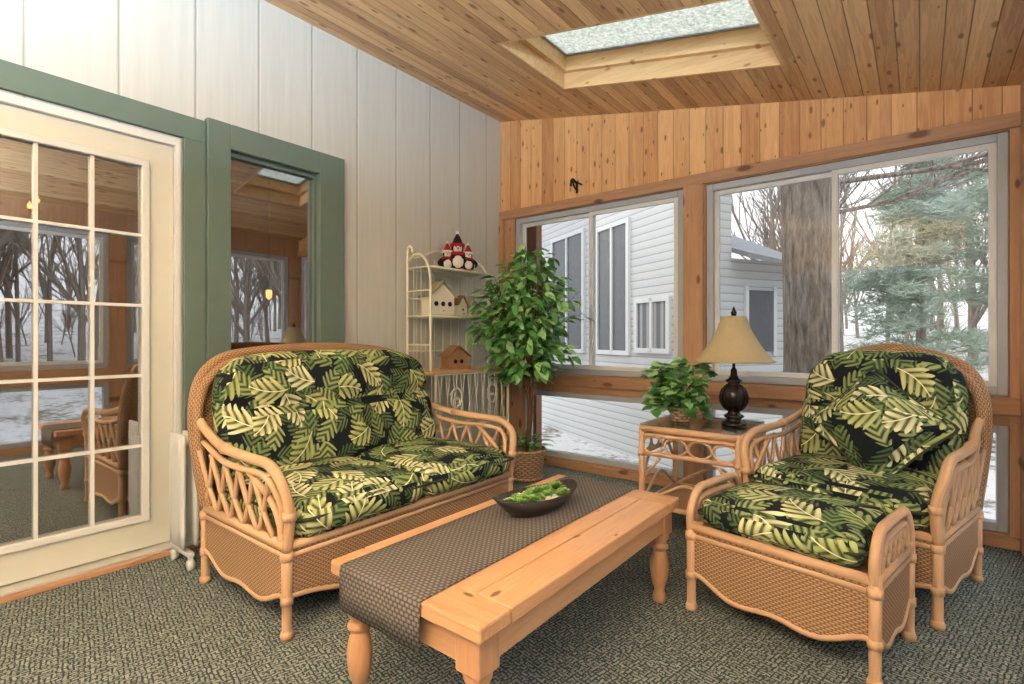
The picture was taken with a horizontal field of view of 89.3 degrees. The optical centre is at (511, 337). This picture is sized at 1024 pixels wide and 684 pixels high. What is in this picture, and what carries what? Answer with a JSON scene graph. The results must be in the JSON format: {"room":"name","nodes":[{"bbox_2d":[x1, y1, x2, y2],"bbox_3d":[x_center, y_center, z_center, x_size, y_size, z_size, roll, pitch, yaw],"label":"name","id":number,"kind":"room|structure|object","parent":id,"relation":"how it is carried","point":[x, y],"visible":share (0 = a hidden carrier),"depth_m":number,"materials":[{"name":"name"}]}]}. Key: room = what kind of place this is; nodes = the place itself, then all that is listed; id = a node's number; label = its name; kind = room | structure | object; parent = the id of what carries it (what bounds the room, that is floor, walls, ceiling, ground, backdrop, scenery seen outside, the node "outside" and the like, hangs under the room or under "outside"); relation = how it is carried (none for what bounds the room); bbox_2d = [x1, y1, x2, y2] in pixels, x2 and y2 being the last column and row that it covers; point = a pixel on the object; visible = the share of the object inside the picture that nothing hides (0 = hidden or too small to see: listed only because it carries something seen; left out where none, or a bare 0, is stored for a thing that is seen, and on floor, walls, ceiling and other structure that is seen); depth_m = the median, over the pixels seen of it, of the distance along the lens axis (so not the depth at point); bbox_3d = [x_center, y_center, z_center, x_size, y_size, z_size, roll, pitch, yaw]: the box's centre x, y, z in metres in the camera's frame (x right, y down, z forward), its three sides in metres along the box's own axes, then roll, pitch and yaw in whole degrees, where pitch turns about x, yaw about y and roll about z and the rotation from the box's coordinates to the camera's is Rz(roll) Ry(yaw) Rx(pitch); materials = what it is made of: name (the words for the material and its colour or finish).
{"room":"sunroom","nodes":[
{"label":"sunroom","id":0,"kind":"room"},
{"bbox_2d":[0,0,499,447],"bbox_3d":[-1.985,-0.510,2.555,0.120,3.220,6.160,0,0,38],"label":"wall","id":1,"kind":"structure","parent":0,"point":[422,164],"depth_m":3.54,"materials":[{"name":"beige"}]},
{"bbox_2d":[0,91,180,596],"bbox_3d":[-2.065,0.026,2.389,0.180,2.148,0.980,0,0,38],"label":"door","id":2,"kind":"structure","parent":1,"relation":"in","point":[36,561],"depth_m":2.56,"materials":[{"name":"white wood"}]},
{"bbox_2d":[0,542,200,603],"bbox_3d":[-2.697,1.089,1.416,0.030,0.022,3.490,0,0,38],"label":"trim","id":3,"kind":"structure","parent":1,"relation":"attached to","point":[4,599],"depth_m":2.35,"materials":[{"name":"brown wood"}]},
{"bbox_2d":[0,59,205,430],"bbox_3d":[-2.040,-0.040,2.366,0.028,2.280,1.175,0,0,38],"label":"trim","id":4,"kind":"structure","parent":1,"relation":"attached to","point":[15,78],"depth_m":2.74,"materials":[{"name":"green paint"}]},
{"bbox_2d":[205,117,344,361],"bbox_3d":[-1.424,-0.430,3.175,0.115,1.540,0.852,0,0,38],"label":"window","id":5,"kind":"structure","parent":1,"relation":"in","point":[327,187],"depth_m":3.17,"materials":[{"name":"green paint"}]},
{"bbox_2d":[0,464,1023,683],"bbox_3d":[-0.550,1.160,1.362,3.610,0.120,6.260,0,0,38],"label":"floor","id":6,"kind":"structure","parent":0,"point":[154,621],"depth_m":1.89,"materials":[{"name":"carpet"}]},
{"bbox_2d":[169,430,200,571],"bbox_3d":[-1.468,0.780,2.678,0.249,0.640,0.496,0,0,38],"label":"heater","id":7,"kind":"object","parent":6,"relation":"on","point":[184,509],"visible":0.24,"depth_m":2.49,"materials":[{"name":"white metal"}]},
{"bbox_2d":[187,343,516,641],"bbox_3d":[-0.751,0.563,2.672,0.976,1.074,1.398,0,0,38],"label":"wicker loveseat","id":8,"kind":"object","parent":6,"relation":"on","point":[305,457],"visible":0.98,"depth_m":2.39,"materials":[{"name":"fabric"}]},
{"bbox_2d":[406,245,508,456],"bbox_3d":[-0.434,0.198,4.032,0.420,1.813,0.840,0,0,38],"label":"rack","id":9,"kind":"object","parent":6,"relation":"on","point":[429,269],"visible":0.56,"depth_m":3.96,"materials":[{"name":"beige metal"}]},
{"bbox_2d":[418,280,457,315],"bbox_3d":[-0.563,-0.300,3.955,0.260,0.266,0.166,0,0,-44],"label":"birdhouse","id":10,"kind":"object","parent":9,"relation":"in","point":[443,296],"visible":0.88,"depth_m":3.90,"materials":[{"name":"beige paint"}]},
{"bbox_2d":[438,345,471,369],"bbox_3d":[-0.439,0.147,3.984,0.211,0.183,0.166,0,0,-32],"label":"birdhouse","id":11,"kind":"object","parent":9,"relation":"in","point":[454,357],"visible":0.99,"depth_m":3.93,"materials":[{"name":"beige wood"}]},
{"bbox_2d":[437,231,477,270],"bbox_3d":[-0.438,-0.690,4.116,0.310,0.326,0.156,0,0,-27],"label":"figurines","id":12,"kind":"object","parent":9,"relation":"on","point":[453,257],"visible":0.83,"depth_m":4.08,"materials":[{"name":"ceramic"}]},
{"bbox_2d":[454,295,468,315],"bbox_3d":[-0.418,-0.253,4.134,0.110,0.171,0.130,0,0,33],"label":"birdhouse","id":13,"kind":"object","parent":9,"relation":"in","point":[460,303],"visible":0.78,"depth_m":4.10,"materials":[{"name":"beige wood"}]},
{"bbox_2d":[467,300,477,316],"bbox_3d":[-0.337,-0.237,4.236,0.099,0.140,0.106,0,0,33],"label":"birdhouse","id":14,"kind":"object","parent":9,"relation":"in","point":[470,302],"visible":0.33,"depth_m":4.21,"materials":[{"name":"beige paint"}]},
{"bbox_2d":[331,474,678,683],"bbox_3d":[0.077,0.885,1.873,0.605,0.430,1.260,0,0,38],"label":"coffee table","id":15,"kind":"object","parent":6,"relation":"on","point":[475,620],"visible":0.64,"depth_m":1.54,"materials":[{"name":"brown wood"}]},
{"bbox_2d":[339,475,635,652],"bbox_3d":[0.024,0.730,1.915,0.346,0.130,1.286,0,0,38],"label":"table runner","id":16,"kind":"object","parent":15,"relation":"on","point":[384,589],"visible":0.77,"depth_m":1.56,"materials":[{"name":"brown fabric"}]},
{"bbox_2d":[492,479,577,516],"bbox_3d":[0.094,0.619,1.987,0.410,0.091,0.184,0,0,-41],"label":"bowl","id":17,"kind":"object","parent":16,"relation":"on","point":[536,500],"visible":1,"depth_m":1.94,"materials":[{"name":"brown wood"}]},
{"bbox_2d":[463,244,593,482],"bbox_3d":[0.088,0.188,3.984,0.920,1.824,0.946,0,0,38],"label":"ficus tree","id":18,"kind":"object","parent":6,"relation":"on","point":[527,331],"visible":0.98,"depth_m":3.93,"materials":[{"name":"green plant"}]},
{"bbox_2d":[638,414,765,514],"bbox_3d":[1.101,0.792,2.983,0.568,0.616,0.556,0,0,38],"label":"side table","id":19,"kind":"object","parent":6,"relation":"on","point":[698,430],"visible":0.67,"depth_m":2.88,"materials":[{"name":"wicker"}]},
{"bbox_2d":[639,357,717,421],"bbox_3d":[0.951,0.299,3.021,0.417,0.370,0.474,0,0,38],"label":"ivy","id":20,"kind":"object","parent":19,"relation":"on","point":[667,392],"visible":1,"depth_m":2.96,"materials":[{"name":"green plant"}]},
{"bbox_2d":[694,307,775,427],"bbox_3d":[1.223,0.156,2.855,0.419,0.655,0.419,0,0,38],"label":"table lamp","id":21,"kind":"object","parent":19,"relation":"on","point":[734,342],"visible":1,"depth_m":2.79,"materials":[{"name":"beige fabric"}]},
{"bbox_2d":[685,472,916,683],"bbox_3d":[1.090,0.848,1.999,0.480,0.503,0.680,0,0,-41],"label":"wicker ottoman","id":22,"kind":"object","parent":6,"relation":"on","point":[824,567],"visible":1,"depth_m":1.82,"materials":[{"name":"wicker"}]},
{"bbox_2d":[740,343,992,630],"bbox_3d":[1.688,0.563,2.490,0.886,1.074,0.828,0,0,-38],"label":"wicker armchair","id":23,"kind":"object","parent":6,"relation":"on","point":[886,426],"visible":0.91,"depth_m":2.33,"materials":[{"name":"fabric"}]},
{"bbox_2d":[265,0,1023,121],"bbox_3d":[-0.604,-1.716,1.391,3.730,0.857,6.280,0,0,38],"label":"ceiling","id":24,"kind":"structure","parent":0,"point":[828,49],"depth_m":2.89,"materials":[{"name":"brown wood"}]},
{"bbox_2d":[497,0,784,89],"bbox_3d":[0.711,-1.787,3.029,1.450,0.544,0.760,0,0,38],"label":"skylight window","id":25,"kind":"structure","parent":24,"relation":"attached to","point":[718,36],"depth_m":3.21,"materials":[{"name":"brown wood"}]},
{"bbox_2d":[500,85,1019,538],"bbox_3d":[1.348,-0.460,3.775,3.610,3.120,0.120,0,0,38],"label":"wall","id":26,"kind":"structure","parent":0,"point":[539,158],"depth_m":3.68,"materials":[{"name":"brown wood"}]},
{"bbox_2d":[499,220,503,449],"bbox_3d":[-0.097,0.003,4.817,0.050,2.195,0.030,0,0,38],"label":"trim","id":27,"kind":"structure","parent":26,"relation":"attached to","point":[501,222],"depth_m":4.80,"materials":[{"name":"brown wood"}]},
{"bbox_2d":[570,178,581,192],"bbox_3d":[0.497,-1.264,4.269,0.105,0.109,0.156,0,0,38],"label":"wall hook","id":28,"kind":"object","parent":26,"relation":"attached to","point":[572,181],"visible":1,"depth_m":4.29,"materials":[{"name":"black metal"}]},
{"bbox_2d":[516,190,682,378],"bbox_3d":[0.668,-0.392,4.297,1.551,1.393,0.070,0,0,38],"label":"window","id":29,"kind":"structure","parent":26,"relation":"in","point":[676,197],"depth_m":4.16,"materials":[{"name":"grey plastic"}]},
{"bbox_2d":[525,390,682,477],"bbox_3d":[0.707,0.745,4.266,1.451,0.566,0.070,0,0,38],"label":"window","id":30,"kind":"structure","parent":26,"relation":"in","point":[551,452],"depth_m":4.22,"materials":[{"name":"grey plastic"}]},
{"bbox_2d":[683,183,703,484],"bbox_3d":[1.302,0.003,3.716,0.140,2.195,0.030,0,0,38],"label":"wooden post","id":31,"kind":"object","parent":26,"relation":"attached to","point":[693,195],"depth_m":3.70,"materials":[{"name":"brown wood"}]},
{"bbox_2d":[498,372,1020,415],"bbox_3d":[1.251,0.357,3.749,3.490,0.085,0.040,0,0,38],"label":"trim","id":32,"kind":"structure","parent":26,"relation":"attached to","point":[1001,406],"depth_m":3.58,"materials":[{"name":"brown wood"}]},
{"bbox_2d":[499,111,1020,219],"bbox_3d":[1.257,-1.133,3.756,3.490,0.075,0.022,0,0,38],"label":"wooden beam","id":33,"kind":"structure","parent":26,"relation":"attached to","point":[1010,120],"depth_m":3.30,"materials":[{"name":"brown wood"}]},
{"bbox_2d":[544,457,1020,551],"bbox_3d":[1.254,1.070,3.753,3.490,0.060,0.030,0,0,38],"label":"trim","id":34,"kind":"structure","parent":26,"relation":"attached to","point":[1010,543],"depth_m":3.98,"materials":[{"name":"brown wood"}]},
{"bbox_2d":[707,131,1008,395],"bbox_3d":[2.020,-0.392,3.233,1.561,1.393,0.070,0,0,38],"label":"window","id":35,"kind":"structure","parent":26,"relation":"in","point":[997,145],"depth_m":3.03,"materials":[{"name":"grey plastic"}]},
{"bbox_2d":[707,403,1008,532],"bbox_3d":[2.020,0.745,3.233,1.561,0.566,0.070,0,0,38],"label":"window","id":36,"kind":"structure","parent":26,"relation":"in","point":[1001,524],"depth_m":2.75,"materials":[{"name":"grey plastic"}]},
{"bbox_2d":[1020,77,1023,556],"bbox_3d":[0.815,-0.106,0.275,0.120,2.412,6.040,0,0,38],"label":"wall","id":37,"kind":"structure","parent":0,"point":[1022,82],"depth_m":2.63,"materials":[{"name":"brown wood"}]},
{"label":"outside","id":38,"kind":"structure","parent":0,"visible":0},
{"bbox_2d":[542,304,995,519],"bbox_3d":[7.693,-1.266,6.671,90.000,6.392,90.000,0,0,38],"label":"snowy ground","id":39,"kind":"structure","parent":38,"point":[564,442],"depth_m":9.48,"materials":[{"name":"white snow"}]},
{"bbox_2d":[542,194,782,467],"bbox_3d":[1.742,-1.025,11.552,2.650,6.150,9.360,0,0,-23],"label":"neighbouring house","id":40,"kind":"structure","parent":39,"relation":"on","point":[635,247],"depth_m":7.99,"materials":[{"name":"white"}]},
{"bbox_2d":[732,152,987,361],"bbox_3d":[18.496,-4.492,-4.312,36.942,12.287,68.339,0,0,17],"label":"trees","id":41,"kind":"object","parent":39,"relation":"on","point":[975,314],"visible":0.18,"depth_m":19.99,"materials":[{"name":"plant"}]},
{"bbox_2d":[780,151,987,458],"bbox_3d":[4.367,-1.376,4.764,3.626,7.053,4.110,0,0,-19],"label":"tree","id":42,"kind":"object","parent":39,"relation":"on","point":[806,207],"visible":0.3,"depth_m":5.07,"materials":[{"name":"brown plant"}]},
{"bbox_2d":[841,155,987,371],"bbox_3d":[7.006,-0.643,8.600,3.469,5.114,3.147,0,0,6],"label":"pine tree","id":43,"kind":"object","parent":39,"relation":"on","point":[912,273],"visible":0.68,"depth_m":8.39,"materials":[{"name":"green plant"}]},
{"bbox_2d":[904,151,987,362],"bbox_3d":[10.116,-1.767,10.420,4.180,6.656,3.996,0,0,-26],"label":"pine tree","id":44,"kind":"object","parent":39,"relation":"on","point":[981,277],"visible":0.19,"depth_m":10.68,"materials":[{"name":"green plant"}]},
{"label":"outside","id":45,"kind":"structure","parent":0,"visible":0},
{"bbox_2d":[0,137,541,544],"bbox_3d":[-3.599,-0.150,4.232,4.470,2.900,7.000,0,0,38],"label":"glass reflection","id":46,"kind":"object","parent":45,"point":[63,176],"visible":0.22,"depth_m":5.74,"materials":[{"name":"clear glass"}]},
{"bbox_2d":[0,197,43,228],"bbox_3d":[-3.094,-1.086,3.071,0.500,0.828,0.441,0,0,38],"label":"chandelier","id":47,"kind":"object","parent":46,"relation":"hanging from","point":[29,205],"visible":0.66,"depth_m":3.16,"materials":[{"name":"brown metal"}]},
{"bbox_2d":[263,174,274,298],"bbox_3d":[-2.225,-0.925,4.741,0.100,1.150,0.100,0,0,38],"label":"pendant lamp","id":48,"kind":"object","parent":46,"relation":"hanging from","point":[268,287],"visible":1,"depth_m":4.73,"materials":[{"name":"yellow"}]}
]}

